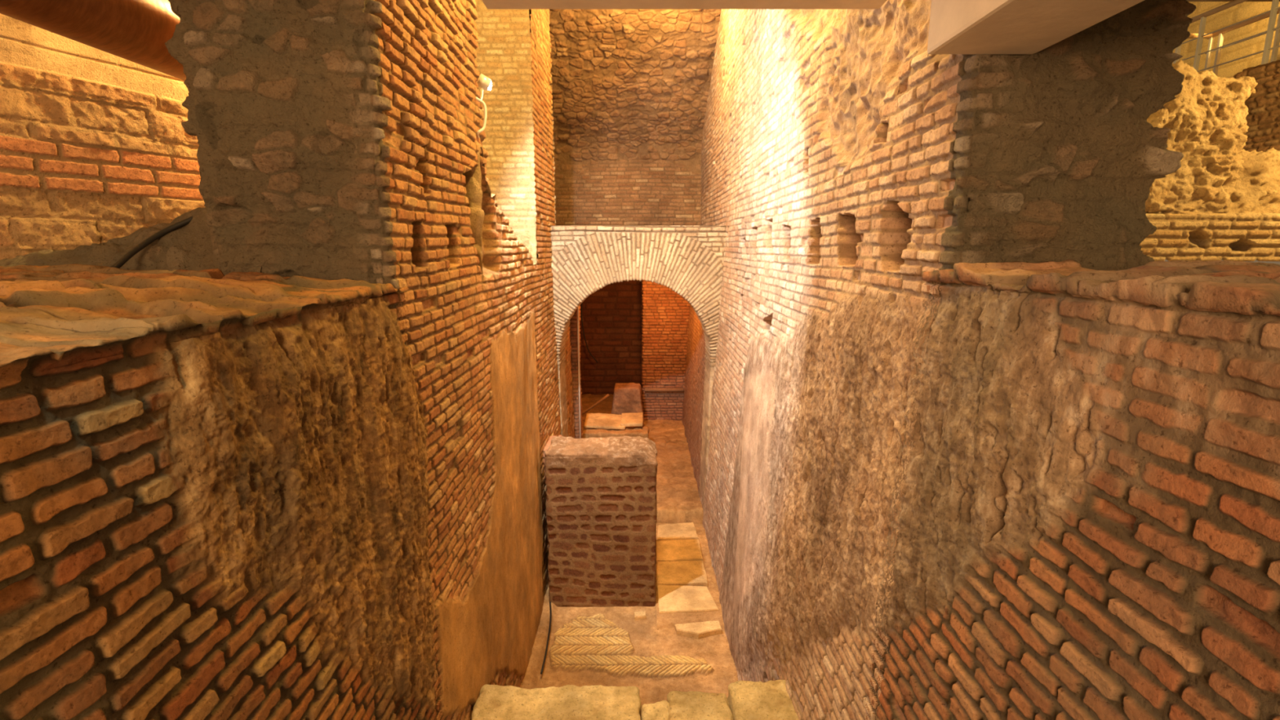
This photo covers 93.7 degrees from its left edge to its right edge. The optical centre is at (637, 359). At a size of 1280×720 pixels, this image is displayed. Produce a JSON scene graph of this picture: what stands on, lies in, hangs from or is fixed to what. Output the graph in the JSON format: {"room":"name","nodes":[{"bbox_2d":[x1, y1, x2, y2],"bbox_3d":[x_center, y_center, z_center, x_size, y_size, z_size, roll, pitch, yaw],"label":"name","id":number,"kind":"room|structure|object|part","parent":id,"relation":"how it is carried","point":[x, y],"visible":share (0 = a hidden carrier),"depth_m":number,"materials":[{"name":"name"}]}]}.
{"room":"underground passage","nodes":[
{"label":"underground passage","id":0,"kind":"room"},
{"bbox_2d":[0,13,204,260],"bbox_3d":[-2.426,-1.491,2.909,1.157,2.550,3.008,0,11,0],"label":"wall","id":1,"kind":"structure","parent":0,"point":[95,147],"depth_m":2.73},
{"bbox_2d":[0,0,186,80],"bbox_3d":[-2.020,-1.269,1.948,0.300,0.300,2.500,0,11,0],"label":"ceiling","id":2,"kind":"structure","parent":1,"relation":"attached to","point":[136,31],"depth_m":2.20,"materials":[{"name":"paint"}]},
{"bbox_2d":[0,263,445,719],"bbox_3d":[-2.059,1.046,1.694,2.282,2.555,2.100,0,11,0],"label":"wall","id":3,"kind":"structure","parent":0,"point":[211,508],"depth_m":1.41,"materials":[{"name":"brick"}]},
{"bbox_2d":[0,207,261,272],"bbox_3d":[-2.551,-0.569,2.885,2.102,0.426,1.320,0,11,0],"label":"earth mound","id":4,"kind":"object","parent":3,"relation":"on","point":[190,246],"visible":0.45,"depth_m":2.46,"materials":[{"name":"brown soil"}]},
{"bbox_2d":[108,215,193,268],"bbox_3d":[-1.918,-0.498,2.424,0.067,0.301,0.553,5,12,23],"label":"cable","id":5,"kind":"object","parent":4,"relation":"on","point":[139,247],"visible":0.52,"depth_m":2.39,"materials":[{"name":"rubber"}]},
{"bbox_2d":[164,0,399,288],"bbox_3d":[-1.357,-1.109,2.424,0.820,1.699,0.530,0,11,0],"label":"pier","id":6,"kind":"object","parent":3,"relation":"on","point":[285,104],"visible":0.86,"depth_m":2.27,"materials":[{"name":"brown stone"}]},
{"bbox_2d":[373,0,575,719],"bbox_3d":[-1.065,-0.861,5.460,0.352,6.564,6.150,0,11,0],"label":"wall","id":7,"kind":"structure","parent":0,"point":[484,362],"depth_m":3.43,"materials":[{"name":"brick"}]},
{"bbox_2d":[475,96,487,137],"bbox_3d":[-0.999,-1.515,3.765,0.077,0.236,0.094,-9,14,-40],"label":"cable loop","id":8,"kind":"object","parent":7,"relation":"attached to","point":[478,100],"visible":0.96,"depth_m":3.75,"materials":[{"name":"white plastic"}]},
{"bbox_2d":[476,73,491,100],"bbox_3d":[-1.022,-1.745,3.860,0.093,0.192,0.194,9,14,40],"label":"floodlight","id":9,"kind":"object","parent":7,"relation":"attached to","point":[483,82],"visible":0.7,"depth_m":3.86,"materials":[{"name":"white"}]},
{"bbox_2d":[569,304,582,439],"bbox_3d":[-1.181,0.001,8.753,0.702,3.473,0.359,0,11,0],"label":"door frame","id":10,"kind":"structure","parent":7,"relation":"attached to","point":[574,338],"depth_m":8.65,"materials":[{"name":"brown wood"}]},
{"bbox_2d":[577,306,581,438],"bbox_3d":[-0.845,0.009,8.571,0.024,3.200,0.024,0,11,0],"label":"vertical conduit","id":11,"kind":"object","parent":7,"relation":"attached to","point":[578,333],"visible":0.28,"depth_m":8.59,"materials":[{"name":"metal"}]},
{"bbox_2d":[462,140,536,274],"bbox_3d":[-1.395,-1.025,4.870,0.836,1.206,2.177,0,11,0],"label":"wall","id":12,"kind":"structure","parent":0,"point":[473,176],"depth_m":3.81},
{"bbox_2d":[579,280,642,395],"bbox_3d":[-1.100,-0.765,12.669,3.000,3.600,0.054,0,11,0],"label":"wall","id":13,"kind":"structure","parent":0,"point":[611,315],"depth_m":12.72,"materials":[{"name":"brown brick"}]},
{"bbox_2d":[581,302,597,363],"bbox_3d":[-1.017,-0.682,12.511,0.350,1.508,0.090,4,11,18],"label":"hanging cable","id":14,"kind":"object","parent":13,"relation":"hanging from","point":[582,302],"visible":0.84,"depth_m":12.54,"materials":[{"name":"black rubber"}]},
{"bbox_2d":[520,522,737,711],"bbox_3d":[-0.025,2.390,5.540,2.050,0.065,4.200,0,11,0],"label":"floor","id":15,"kind":"structure","parent":0,"point":[588,646],"depth_m":5.10,"materials":[{"name":"beige stone"}]},
{"bbox_2d":[540,600,551,674],"bbox_3d":[-0.798,2.408,5.299,0.044,0.016,1.035,-1,11,-4],"label":"cable","id":16,"kind":"object","parent":15,"relation":"on","point":[550,608],"visible":0.99,"depth_m":5.20,"materials":[{"name":"black rubber"}]},
{"bbox_2d":[542,435,562,495],"bbox_3d":[-0.912,1.566,6.337,0.292,1.481,0.546,0,11,0],"label":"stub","id":17,"kind":"object","parent":15,"relation":"on","point":[550,437],"visible":0.05,"depth_m":6.11,"materials":[{"name":"brown stone"}]},
{"bbox_2d":[544,435,657,607],"bbox_3d":[-0.337,1.571,5.878,1.052,1.619,0.549,0,11,0],"label":"wall","id":18,"kind":"structure","parent":15,"relation":"on","point":[602,505],"depth_m":5.62,"materials":[{"name":"brown brick"}]},
{"bbox_2d":[471,680,799,719],"bbox_3d":[-0.013,2.438,3.102,1.906,0.992,1.072,0,11,0],"label":"wall","id":19,"kind":"structure","parent":15,"relation":"on","point":[771,700],"depth_m":3.35,"materials":[{"name":"stone"}]},
{"bbox_2d":[634,610,645,620],"bbox_3d":[0.019,2.403,5.601,0.114,0.078,0.084,-1,11,-7],"label":"paving slab","id":20,"kind":"object","parent":15,"relation":"on","point":[638,615],"visible":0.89,"depth_m":5.56,"materials":[{"name":"stone"}]},
{"bbox_2d":[657,522,697,541],"bbox_3d":[0.466,2.092,7.226,0.484,0.086,0.451,0,11,0],"label":"paving slab","id":21,"kind":"object","parent":15,"relation":"on","point":[686,531],"visible":0.84,"depth_m":7.18,"materials":[{"name":"stone"}]},
{"bbox_2d":[656,538,702,561],"bbox_3d":[0.455,2.176,6.763,0.509,0.092,0.497,0,11,0],"label":"paving slab","id":22,"kind":"object","parent":15,"relation":"on","point":[677,549],"visible":0.88,"depth_m":6.73,"materials":[{"name":"stone"}]},
{"bbox_2d":[656,560,707,586],"bbox_3d":[0.453,2.264,6.308,0.518,0.088,0.469,0,11,0],"label":"paving slab","id":23,"kind":"object","parent":15,"relation":"on","point":[690,573],"visible":0.84,"depth_m":6.26,"materials":[{"name":"stone"}]},
{"bbox_2d":[657,584,718,613],"bbox_3d":[0.474,2.352,5.832,0.563,0.092,0.461,0,11,0],"label":"paving slab","id":24,"kind":"object","parent":15,"relation":"on","point":[671,598],"visible":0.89,"depth_m":5.79,"materials":[{"name":"stone"}]},
{"bbox_2d":[674,620,721,639],"bbox_3d":[0.546,2.437,5.369,0.410,0.097,0.166,-2,11,-8],"label":"paving slab","id":25,"kind":"object","parent":15,"relation":"on","point":[698,630],"visible":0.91,"depth_m":5.34,"materials":[{"name":"stone"}]},
{"bbox_2d":[548,8,721,225],"bbox_3d":[-0.410,-3.150,7.557,2.980,3.185,4.037,0,11,0],"label":"wall","id":26,"kind":"structure","parent":0,"point":[630,87],"depth_m":8.76,"materials":[{"name":"stone"}]},
{"bbox_2d":[581,394,703,523],"bbox_3d":[-0.800,1.363,10.418,3.600,0.353,6.032,0,11,0],"label":"floor","id":27,"kind":"structure","parent":0,"point":[678,500],"depth_m":8.89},
{"bbox_2d":[582,394,609,414],"bbox_3d":[-1.001,0.936,10.290,1.040,0.696,0.052,-2,11,-9],"label":"leaning pole","id":28,"kind":"object","parent":27,"relation":"on","point":[606,395],"visible":0.43,"depth_m":10.28,"materials":[{"name":"brown wood"}]},
{"bbox_2d":[582,426,648,438],"bbox_3d":[-0.420,1.344,9.594,1.203,0.534,0.396,0,11,0],"label":"wall","id":29,"kind":"structure","parent":27,"relation":"on","point":[643,432],"depth_m":9.40,"materials":[{"name":"brown stone"}]},
{"bbox_2d":[583,413,625,429],"bbox_3d":[-0.528,0.997,9.782,0.663,0.128,0.557,0,11,0],"label":"stone slab","id":30,"kind":"object","parent":29,"relation":"on","point":[595,420],"visible":0.95,"depth_m":9.69,"materials":[{"name":"beige stone"}]},
{"bbox_2d":[620,412,643,426],"bbox_3d":[-0.099,0.974,9.828,0.368,0.099,0.557,0,11,0],"label":"stone slab","id":31,"kind":"object","parent":29,"relation":"on","point":[628,420],"visible":1,"depth_m":9.72,"materials":[{"name":"beige stone"}]},
{"bbox_2d":[611,382,644,428],"bbox_3d":[-0.191,0.838,10.640,0.617,0.824,0.443,0,11,0],"label":"stump","id":32,"kind":"object","parent":27,"relation":"on","point":[627,397],"visible":0.59,"depth_m":10.42,"materials":[{"name":"stone"}]},
{"bbox_2d":[550,224,728,514],"bbox_3d":[0.000,0.248,7.452,2.240,3.745,0.634,0,11,0],"label":"brick arch","id":33,"kind":"object","parent":27,"relation":"on","point":[688,260],"visible":0.53,"depth_m":6.92,"materials":[{"name":"beige brick"}]},
{"bbox_2d":[475,0,555,263],"bbox_3d":[-1.554,-2.499,6.326,1.150,3.378,1.421,0,11,0],"label":"pier","id":34,"kind":"object","parent":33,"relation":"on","point":[504,52],"visible":0.2,"depth_m":5.66,"materials":[{"name":"beige brick"}]},
{"bbox_2d":[641,280,689,420],"bbox_3d":[0.519,-0.498,11.219,0.925,3.441,0.596,0,11,0],"label":"wall","id":35,"kind":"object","parent":27,"relation":"on","point":[664,313],"visible":0.51,"depth_m":10.99,"materials":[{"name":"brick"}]},
{"bbox_2d":[644,387,683,391],"bbox_3d":[0.480,0.553,11.075,0.720,0.070,0.070,0,11,0],"label":"pipe","id":36,"kind":"object","parent":35,"relation":"attached to","point":[646,389],"visible":1,"depth_m":11.05,"materials":[{"name":"brown metal"}]},
{"bbox_2d":[481,0,887,8],"bbox_3d":[0.158,-1.050,0.717,1.375,0.162,2.800,0,11,0],"label":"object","id":37,"kind":"structure","parent":0,"point":[490,4],"depth_m":2.06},
{"bbox_2d":[681,0,963,719],"bbox_3d":[1.074,-1.057,6.400,0.590,6.600,9.030,0,11,0],"label":"wall","id":38,"kind":"structure","parent":0,"point":[827,138],"depth_m":3.18,"materials":[{"name":"brick"}]},
{"bbox_2d":[927,0,1144,54],"bbox_3d":[1.010,-0.905,0.546,0.320,0.465,2.410,0,11,0],"label":"concrete beam","id":39,"kind":"structure","parent":0,"point":[956,27],"depth_m":1.56,"materials":[{"name":"beige concrete"}]},
{"bbox_2d":[865,258,1279,719],"bbox_3d":[2.139,0.846,1.422,2.521,2.147,1.640,0,11,0],"label":"wall","id":40,"kind":"structure","parent":0,"point":[1089,517],"depth_m":1.29,"materials":[{"name":"brick"}]},
{"bbox_2d":[1172,1,1279,78],"bbox_3d":[10.195,-5.282,10.451,0.010,5.500,9.500,0,11,0],"label":"wall","id":41,"kind":"structure","parent":0,"point":[1243,11],"depth_m":10.28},
{"bbox_2d":[1186,0,1279,1],"bbox_3d":[3.750,-4.013,3.058,16.500,0.150,10.500,0,11,0],"label":"ceiling","id":42,"kind":"structure","parent":0,"point":[1188,0],"depth_m":8.21,"materials":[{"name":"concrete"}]},
{"bbox_2d":[1173,0,1279,78],"bbox_3d":[8.650,-4.126,7.362,1.500,1.295,5.000,0,11,0],"label":"walkway","id":43,"kind":"object","parent":42,"relation":"attached to","point":[1275,9],"visible":0.41,"depth_m":8.53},
{"bbox_3d":[7.970,-4.436,8.881,0.050,0.980,0.040,0,11,0],"label":"post","id":44,"kind":"part","parent":43,"relation":"part of","materials":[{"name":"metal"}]},
{"bbox_3d":[7.970,-4.371,8.537,0.050,0.980,0.040,0,11,0],"label":"post","id":45,"kind":"part","parent":43,"relation":"part of","materials":[{"name":"metal"}]},
{"bbox_3d":[8.550,-4.970,9.202,1.405,0.319,0.070,-7,13,-33],"label":"handrail","id":46,"kind":"part","parent":43,"relation":"part of","materials":[{"name":"grey metal"}]},
{"bbox_3d":[9.130,-4.630,9.638,0.050,1.080,0.040,0,11,0],"label":"post","id":47,"kind":"part","parent":43,"relation":"part of","materials":[{"name":"metal"}]},
{"bbox_3d":[9.130,-4.600,9.481,0.050,1.080,0.040,0,11,0],"label":"post","id":48,"kind":"part","parent":43,"relation":"part of","materials":[{"name":"metal"}]},
{"bbox_3d":[7.970,-4.546,6.825,0.070,0.070,4.100,0,11,0],"label":"handrail","id":49,"kind":"part","parent":43,"relation":"part of","materials":[{"name":"metal"}]},
{"bbox_3d":[9.130,-4.719,7.199,0.070,0.070,4.900,0,11,0],"label":"handrail","id":50,"kind":"part","parent":43,"relation":"part of","materials":[{"name":"metal"}]},
{"bbox_3d":[7.970,-4.185,7.554,0.050,0.980,0.040,0,11,0],"label":"post","id":51,"kind":"part","parent":43,"relation":"part of","materials":[{"name":"metal"}]},
{"bbox_3d":[9.130,-4.433,8.596,0.050,1.080,0.040,0,11,0],"label":"post","id":52,"kind":"part","parent":43,"relation":"part of","materials":[{"name":"metal"}]},
{"bbox_2d":[1233,59,1279,151],"bbox_3d":[7.257,-2.184,5.926,2.339,1.534,0.798,0,11,0],"label":"brick wall","id":53,"kind":"structure","parent":0,"point":[1263,117],"depth_m":5.88,"materials":[{"name":"brown brick"}]},
{"bbox_3d":[4.550,-0.443,3.122,5.900,0.083,2.500,0,11,0],"label":"floor","id":54,"kind":"structure","parent":0,"visible":0},
{"bbox_2d":[938,0,1196,271],"bbox_3d":[1.321,-0.912,1.919,0.713,1.419,0.445,0,11,0],"label":"pier","id":55,"kind":"object","parent":54,"relation":"on","point":[1057,157],"visible":0.75,"depth_m":1.80,"materials":[{"name":"brown stone"}]},
{"bbox_2d":[1138,213,1279,261],"bbox_3d":[4.695,-0.892,4.395,3.027,0.320,0.850,0,11,0],"label":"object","id":56,"kind":"structure","parent":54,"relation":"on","point":[1233,237],"depth_m":3.99,"materials":[{"name":"beige brick"}]},
{"bbox_2d":[1145,60,1257,213],"bbox_3d":[3.757,-1.541,4.362,0.722,1.083,0.832,0,11,0],"label":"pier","id":57,"kind":"object","parent":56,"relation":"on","point":[1206,122],"visible":0.5,"depth_m":4.02,"materials":[{"name":"beige stone"}]},
{"bbox_2d":[1151,147,1279,213],"bbox_3d":[5.118,-1.347,4.652,2.234,0.580,0.752,0,11,0],"label":"wall","id":58,"kind":"structure","parent":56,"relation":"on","point":[1257,188],"depth_m":4.36,"materials":[{"name":"beige stone"}]}
]}

